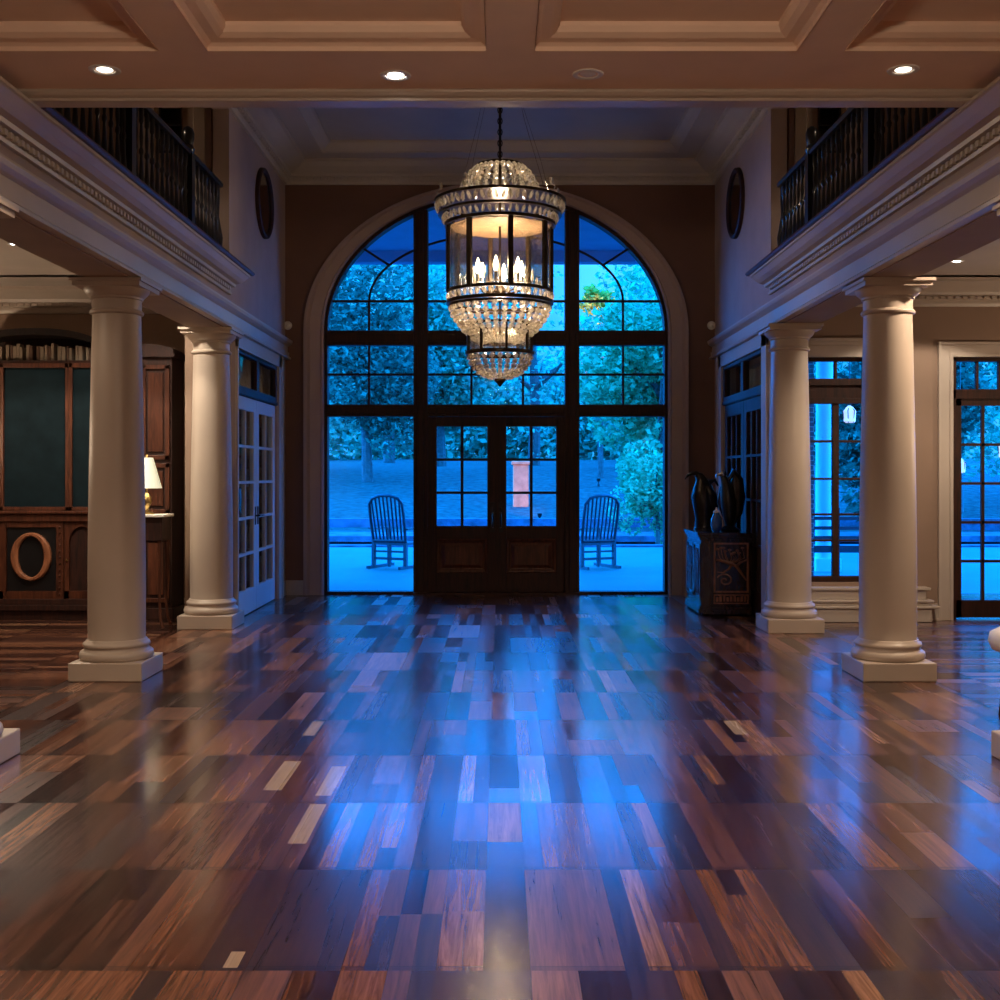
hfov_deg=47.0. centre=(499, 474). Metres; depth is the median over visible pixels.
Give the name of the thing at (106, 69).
recessed light
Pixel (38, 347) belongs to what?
book
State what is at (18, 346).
book
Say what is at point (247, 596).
door
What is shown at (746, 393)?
window
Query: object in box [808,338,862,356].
trim
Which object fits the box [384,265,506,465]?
tree
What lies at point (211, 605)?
column
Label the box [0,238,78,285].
ceiling
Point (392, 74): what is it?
recessed light
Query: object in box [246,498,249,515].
book
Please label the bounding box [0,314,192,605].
wall
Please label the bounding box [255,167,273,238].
round mirror
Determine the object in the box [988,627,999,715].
round stool
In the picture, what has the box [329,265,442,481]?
tree
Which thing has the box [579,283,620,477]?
tree
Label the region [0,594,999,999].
floor
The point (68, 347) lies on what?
book
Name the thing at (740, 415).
vertical blind
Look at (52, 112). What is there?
trim
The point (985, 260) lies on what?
ceiling
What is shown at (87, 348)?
book
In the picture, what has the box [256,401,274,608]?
door
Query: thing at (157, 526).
console table
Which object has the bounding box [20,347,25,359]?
book
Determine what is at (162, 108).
roof
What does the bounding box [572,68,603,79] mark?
recessed light
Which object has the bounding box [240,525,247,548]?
book
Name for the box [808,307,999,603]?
wall
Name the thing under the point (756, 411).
vertical blind
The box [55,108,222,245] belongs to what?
balustrade
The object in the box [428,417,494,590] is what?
door
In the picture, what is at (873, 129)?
balustrade
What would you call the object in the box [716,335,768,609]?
trim
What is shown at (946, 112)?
trim
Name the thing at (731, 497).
eagle sculpture
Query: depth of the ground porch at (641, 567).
18.11 m
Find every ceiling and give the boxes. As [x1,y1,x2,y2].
[0,0,999,88]
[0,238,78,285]
[278,108,721,156]
[367,210,624,250]
[919,238,999,277]
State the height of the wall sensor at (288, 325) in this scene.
0.110 m
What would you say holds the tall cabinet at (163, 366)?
on the floor
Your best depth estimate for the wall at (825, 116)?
13.40 m
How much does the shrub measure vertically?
2.739 m
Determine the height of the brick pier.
5.120 m
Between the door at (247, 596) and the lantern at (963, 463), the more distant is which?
the lantern at (963, 463)
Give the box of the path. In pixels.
[329,518,999,546]
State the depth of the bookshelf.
15.73 m
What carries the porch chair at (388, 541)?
on the ground porch at (641, 567)
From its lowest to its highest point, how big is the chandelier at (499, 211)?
3.195 m
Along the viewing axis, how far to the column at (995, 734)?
6.10 m
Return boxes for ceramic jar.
[711,507,721,531]
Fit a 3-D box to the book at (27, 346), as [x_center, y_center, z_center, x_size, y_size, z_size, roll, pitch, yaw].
[-4.929,-1.273,12.060,0.028,0.166,0.120,0,0,0]
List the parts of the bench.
seat, post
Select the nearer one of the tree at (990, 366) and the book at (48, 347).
the book at (48, 347)
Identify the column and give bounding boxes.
[0,199,19,763]
[68,277,162,681]
[177,327,243,629]
[756,323,824,633]
[814,362,841,571]
[842,277,936,681]
[991,203,999,759]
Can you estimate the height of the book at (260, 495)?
0.306 m
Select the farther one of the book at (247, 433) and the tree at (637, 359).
the tree at (637, 359)
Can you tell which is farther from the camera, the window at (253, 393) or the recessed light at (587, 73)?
the window at (253, 393)
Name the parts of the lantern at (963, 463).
hanging rod, lantern glass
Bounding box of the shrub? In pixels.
[605,440,662,543]
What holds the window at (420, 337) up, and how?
in the wall at (678, 220)
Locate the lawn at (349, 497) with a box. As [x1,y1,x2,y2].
[329,457,999,543]
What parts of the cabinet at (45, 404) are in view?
arched door, square panel, door, door panel, arched door, door, door panel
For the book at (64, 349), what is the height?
0.146 m
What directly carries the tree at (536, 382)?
on the lawn at (349, 497)
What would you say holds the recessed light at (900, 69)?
in the ceiling at (45, 44)
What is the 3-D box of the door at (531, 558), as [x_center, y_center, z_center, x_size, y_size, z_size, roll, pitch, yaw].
[0.393,0.364,14.432,0.855,2.192,0.136,0,0,0]
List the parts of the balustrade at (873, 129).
newel post, handrail, newel post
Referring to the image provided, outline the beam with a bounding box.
[353,251,638,264]
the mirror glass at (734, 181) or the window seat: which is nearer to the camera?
the window seat
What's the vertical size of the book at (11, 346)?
0.162 m
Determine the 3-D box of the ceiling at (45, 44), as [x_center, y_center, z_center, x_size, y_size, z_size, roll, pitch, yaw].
[0.000,-2.128,1.060,5.500,0.204,10.120,0,0,0]
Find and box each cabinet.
[0,328,91,619]
[142,344,184,619]
[684,528,751,615]
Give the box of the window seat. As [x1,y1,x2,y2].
[811,586,940,621]
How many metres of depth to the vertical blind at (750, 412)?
13.25 m
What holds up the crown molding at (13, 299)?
attached to the wall at (158, 329)
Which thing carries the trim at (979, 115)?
attached to the wall at (762, 160)
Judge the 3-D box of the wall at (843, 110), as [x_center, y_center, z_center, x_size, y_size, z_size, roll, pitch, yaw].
[4.100,-3.125,9.100,2.800,2.250,5.800,0,0,0]
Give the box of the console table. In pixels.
[145,514,173,628]
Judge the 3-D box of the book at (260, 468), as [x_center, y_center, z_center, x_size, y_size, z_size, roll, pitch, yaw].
[-3.274,0.029,15.590,0.078,0.262,0.180,0,0,0]
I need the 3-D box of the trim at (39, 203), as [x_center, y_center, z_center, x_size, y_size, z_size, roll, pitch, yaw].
[-2.643,-1.567,5.200,0.095,0.245,18.400,0,0,0]
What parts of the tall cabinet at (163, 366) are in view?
door, door, door, crown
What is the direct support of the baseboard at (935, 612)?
attached to the wall at (931, 325)
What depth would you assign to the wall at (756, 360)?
13.73 m
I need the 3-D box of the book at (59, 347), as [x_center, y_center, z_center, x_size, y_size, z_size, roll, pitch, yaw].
[-4.596,-1.267,12.060,0.042,0.154,0.120,0,0,0]
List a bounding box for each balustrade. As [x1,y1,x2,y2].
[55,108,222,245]
[777,108,944,245]
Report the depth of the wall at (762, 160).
12.11 m
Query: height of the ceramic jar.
0.268 m
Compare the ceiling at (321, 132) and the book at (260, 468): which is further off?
the book at (260, 468)
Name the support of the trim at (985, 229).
attached to the wall at (762, 160)
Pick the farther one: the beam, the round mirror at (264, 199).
the beam
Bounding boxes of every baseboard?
[285,580,302,594]
[932,604,940,620]
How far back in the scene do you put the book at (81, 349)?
12.00 m
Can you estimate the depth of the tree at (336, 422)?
45.27 m
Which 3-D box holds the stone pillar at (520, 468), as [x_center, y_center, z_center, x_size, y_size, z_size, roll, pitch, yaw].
[0.630,0.283,35.000,0.580,1.410,0.580,0,0,0]
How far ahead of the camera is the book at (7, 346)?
12.00 m
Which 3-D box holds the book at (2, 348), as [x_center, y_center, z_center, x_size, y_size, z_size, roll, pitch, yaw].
[-5.213,-1.269,12.060,0.031,0.158,0.120,0,0,0]
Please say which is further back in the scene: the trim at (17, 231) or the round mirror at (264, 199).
the round mirror at (264, 199)
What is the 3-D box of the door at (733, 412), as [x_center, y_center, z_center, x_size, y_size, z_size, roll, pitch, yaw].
[2.732,0.330,13.325,0.045,2.320,1.050,0,0,0]
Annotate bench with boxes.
[814,508,858,575]
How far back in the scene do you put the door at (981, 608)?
11.94 m
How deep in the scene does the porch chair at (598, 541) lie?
18.65 m
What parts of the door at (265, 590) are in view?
handle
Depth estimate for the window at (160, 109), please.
11.52 m
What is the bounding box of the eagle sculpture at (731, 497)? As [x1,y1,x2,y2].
[716,469,745,531]
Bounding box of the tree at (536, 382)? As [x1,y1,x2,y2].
[482,265,597,465]
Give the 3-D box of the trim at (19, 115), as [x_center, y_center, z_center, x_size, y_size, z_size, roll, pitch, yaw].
[-2.583,-1.881,3.700,0.215,0.193,15.400,0,0,0]
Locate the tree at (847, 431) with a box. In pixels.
[814,362,989,521]
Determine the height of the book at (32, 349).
0.160 m
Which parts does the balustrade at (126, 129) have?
newel post, handrail, newel post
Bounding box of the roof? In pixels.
[162,108,837,109]
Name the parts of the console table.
leg, leg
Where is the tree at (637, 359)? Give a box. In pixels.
[557,267,662,526]
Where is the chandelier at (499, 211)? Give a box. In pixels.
[434,108,565,386]
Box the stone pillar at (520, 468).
[511,461,529,506]
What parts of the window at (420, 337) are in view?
mullion post, sill, mullion post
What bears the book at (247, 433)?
on the bookshelf
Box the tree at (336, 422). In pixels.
[329,318,357,449]
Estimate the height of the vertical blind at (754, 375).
0.256 m
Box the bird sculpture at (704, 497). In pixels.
[685,471,718,529]
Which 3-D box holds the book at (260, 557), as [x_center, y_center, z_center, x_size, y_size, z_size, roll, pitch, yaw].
[-3.219,1.261,15.590,0.067,0.317,0.180,0,0,0]
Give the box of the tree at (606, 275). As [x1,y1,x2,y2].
[579,265,649,457]
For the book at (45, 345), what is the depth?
12.00 m
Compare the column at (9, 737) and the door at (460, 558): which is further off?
the door at (460, 558)
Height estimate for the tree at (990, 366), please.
9.220 m
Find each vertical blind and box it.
[740,415,740,475]
[749,362,760,388]
[750,412,750,532]
[756,411,756,589]
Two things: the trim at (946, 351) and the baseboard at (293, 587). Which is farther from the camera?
the baseboard at (293, 587)
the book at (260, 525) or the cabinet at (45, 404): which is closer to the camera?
the cabinet at (45, 404)
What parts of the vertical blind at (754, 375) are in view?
head rail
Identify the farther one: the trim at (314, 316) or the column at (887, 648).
the trim at (314, 316)
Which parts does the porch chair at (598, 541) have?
leg, seat, leg, frame, leg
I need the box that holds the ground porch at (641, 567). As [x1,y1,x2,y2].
[329,547,999,593]
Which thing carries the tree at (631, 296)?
on the lawn at (349, 497)
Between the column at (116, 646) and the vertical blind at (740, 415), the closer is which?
the column at (116, 646)
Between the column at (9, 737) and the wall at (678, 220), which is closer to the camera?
the column at (9, 737)
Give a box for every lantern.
[842,362,856,422]
[959,362,965,472]
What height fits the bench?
1.050 m
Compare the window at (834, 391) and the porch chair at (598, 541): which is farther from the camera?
the porch chair at (598, 541)
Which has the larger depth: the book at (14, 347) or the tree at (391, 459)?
the tree at (391, 459)
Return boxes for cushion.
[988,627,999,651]
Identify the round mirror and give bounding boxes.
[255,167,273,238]
[726,167,744,238]
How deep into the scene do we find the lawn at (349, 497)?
37.74 m
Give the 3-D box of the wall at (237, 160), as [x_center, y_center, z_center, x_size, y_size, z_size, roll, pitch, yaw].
[-2.860,-1.375,5.200,0.340,5.750,18.400,0,0,0]
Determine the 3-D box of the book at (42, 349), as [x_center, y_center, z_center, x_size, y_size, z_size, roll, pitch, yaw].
[-4.781,-1.264,12.060,0.036,0.149,0.120,0,0,0]
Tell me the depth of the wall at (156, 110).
11.50 m
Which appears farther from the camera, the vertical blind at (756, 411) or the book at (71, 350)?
the vertical blind at (756, 411)
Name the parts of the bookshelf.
panel, panel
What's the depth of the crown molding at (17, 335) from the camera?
11.88 m
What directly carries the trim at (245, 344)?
attached to the wall at (237, 160)
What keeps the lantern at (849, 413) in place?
hanging from the ceiling at (400, 238)
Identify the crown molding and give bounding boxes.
[0,286,158,313]
[0,328,91,342]
[856,278,999,306]
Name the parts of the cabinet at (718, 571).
carved panel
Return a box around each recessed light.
[88,64,120,75]
[380,70,410,81]
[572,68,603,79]
[887,64,919,75]
[950,260,964,262]
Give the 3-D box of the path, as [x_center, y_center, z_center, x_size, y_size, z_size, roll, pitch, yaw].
[0.000,1.440,27.800,40.000,0.520,7.200,0,0,0]
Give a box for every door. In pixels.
[239,395,261,614]
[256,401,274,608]
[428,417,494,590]
[499,417,564,590]
[725,401,743,530]
[744,395,760,614]
[953,357,999,619]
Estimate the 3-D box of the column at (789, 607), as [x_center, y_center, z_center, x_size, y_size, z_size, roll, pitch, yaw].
[2.800,0.033,11.130,0.536,2.935,0.536,0,0,0]
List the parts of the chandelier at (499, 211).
lantern post, glass panel, post, lantern post, glass panel, bulb, post, bulb, lantern post, bulb, plate, stem, chain, bulb, post, lantern post, bulb, glass panel, bulb, post, lantern post, glass panel, lantern post, glass panel, lantern post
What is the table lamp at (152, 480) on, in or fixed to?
on the console table
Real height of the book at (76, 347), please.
0.161 m
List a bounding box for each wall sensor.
[285,321,291,329]
[707,321,714,329]
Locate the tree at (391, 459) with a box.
[342,265,445,462]
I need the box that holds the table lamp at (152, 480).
[144,455,161,513]
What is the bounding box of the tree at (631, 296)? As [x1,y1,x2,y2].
[593,276,815,454]
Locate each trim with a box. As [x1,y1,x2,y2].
[0,76,249,294]
[0,153,292,359]
[0,215,223,326]
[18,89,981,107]
[41,108,254,275]
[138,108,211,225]
[228,108,771,184]
[235,336,286,605]
[303,182,688,594]
[707,153,999,359]
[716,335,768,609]
[745,108,958,275]
[750,76,999,294]
[784,211,999,322]
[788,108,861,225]
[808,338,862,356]
[937,342,999,619]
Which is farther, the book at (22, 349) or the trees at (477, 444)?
the trees at (477, 444)
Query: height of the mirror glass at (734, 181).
0.680 m
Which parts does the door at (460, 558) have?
raised panel, handle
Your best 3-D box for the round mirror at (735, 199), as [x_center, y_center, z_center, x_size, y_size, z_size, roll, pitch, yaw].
[2.664,-3.080,13.050,0.048,0.790,0.850,0,0,0]
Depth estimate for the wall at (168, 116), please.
13.40 m
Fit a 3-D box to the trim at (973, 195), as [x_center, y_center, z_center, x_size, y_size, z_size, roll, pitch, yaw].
[2.643,-1.567,5.200,0.095,0.245,18.400,0,0,0]
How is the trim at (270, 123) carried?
attached to the wall at (156, 110)
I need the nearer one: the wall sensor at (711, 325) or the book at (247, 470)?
the wall sensor at (711, 325)
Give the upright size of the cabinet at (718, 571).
0.887 m
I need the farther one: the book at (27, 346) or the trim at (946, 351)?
the book at (27, 346)
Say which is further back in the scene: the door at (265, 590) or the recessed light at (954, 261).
the door at (265, 590)
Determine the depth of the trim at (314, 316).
14.36 m
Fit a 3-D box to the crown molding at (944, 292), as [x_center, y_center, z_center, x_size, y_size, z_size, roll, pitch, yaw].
[5.515,-1.870,11.795,4.970,0.260,0.210,0,0,0]
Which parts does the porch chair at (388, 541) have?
leg, frame, leg, seat, leg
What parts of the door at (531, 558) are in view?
handle, raised panel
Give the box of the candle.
[476,271,522,292]
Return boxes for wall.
[0,108,212,276]
[0,108,284,598]
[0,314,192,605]
[162,110,180,150]
[239,356,263,392]
[285,185,740,593]
[715,108,999,525]
[749,356,760,366]
[787,108,999,276]
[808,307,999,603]
[819,110,837,150]
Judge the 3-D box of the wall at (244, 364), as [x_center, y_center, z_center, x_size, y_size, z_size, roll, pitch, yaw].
[-4.425,-0.250,14.310,3.150,3.500,3.580,0,0,0]
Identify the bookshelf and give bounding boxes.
[239,410,261,585]
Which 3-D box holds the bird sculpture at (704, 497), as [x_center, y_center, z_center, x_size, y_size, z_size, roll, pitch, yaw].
[2.312,0.286,12.932,0.353,0.658,0.315,0,0,-37]
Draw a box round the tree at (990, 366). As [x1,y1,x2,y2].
[815,362,999,512]
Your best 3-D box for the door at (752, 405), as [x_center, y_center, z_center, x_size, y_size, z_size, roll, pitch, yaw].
[2.732,0.330,12.265,0.045,2.320,1.050,0,0,0]
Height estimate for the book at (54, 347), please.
0.186 m
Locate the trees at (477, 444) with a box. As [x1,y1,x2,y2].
[329,346,999,459]
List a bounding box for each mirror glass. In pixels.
[260,173,270,233]
[729,173,739,233]
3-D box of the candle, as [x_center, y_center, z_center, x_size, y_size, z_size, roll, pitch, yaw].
[0.000,-1.726,10.400,0.464,0.168,0.484,0,0,0]
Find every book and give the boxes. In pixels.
[0,346,5,359]
[6,345,9,359]
[10,345,12,359]
[13,346,15,359]
[16,344,23,359]
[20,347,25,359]
[26,345,29,359]
[29,346,36,359]
[37,346,40,359]
[40,347,44,359]
[45,345,47,359]
[47,346,50,359]
[51,343,57,359]
[58,346,61,359]
[62,347,66,359]
[67,346,72,359]
[69,348,74,359]
[75,346,77,359]
[78,346,85,359]
[86,347,89,359]
[240,469,248,486]
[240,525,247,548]
[246,432,249,455]
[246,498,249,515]
[246,559,249,579]
[259,467,261,486]
[259,556,261,579]
[260,495,261,517]
[260,525,261,546]
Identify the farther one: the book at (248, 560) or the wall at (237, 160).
the book at (248, 560)
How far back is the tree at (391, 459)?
57.72 m
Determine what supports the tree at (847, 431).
on the lawn at (349, 497)
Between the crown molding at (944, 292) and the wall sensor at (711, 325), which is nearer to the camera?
the crown molding at (944, 292)
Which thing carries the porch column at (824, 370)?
on the ground porch at (641, 567)
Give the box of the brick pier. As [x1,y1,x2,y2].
[808,362,813,575]
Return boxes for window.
[159,108,181,152]
[239,349,277,405]
[325,203,666,594]
[722,349,760,405]
[808,358,861,581]
[818,108,840,152]
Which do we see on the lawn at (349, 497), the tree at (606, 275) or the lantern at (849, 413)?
the tree at (606, 275)
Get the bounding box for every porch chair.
[366,494,412,569]
[579,494,620,569]
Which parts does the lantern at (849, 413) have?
lantern glass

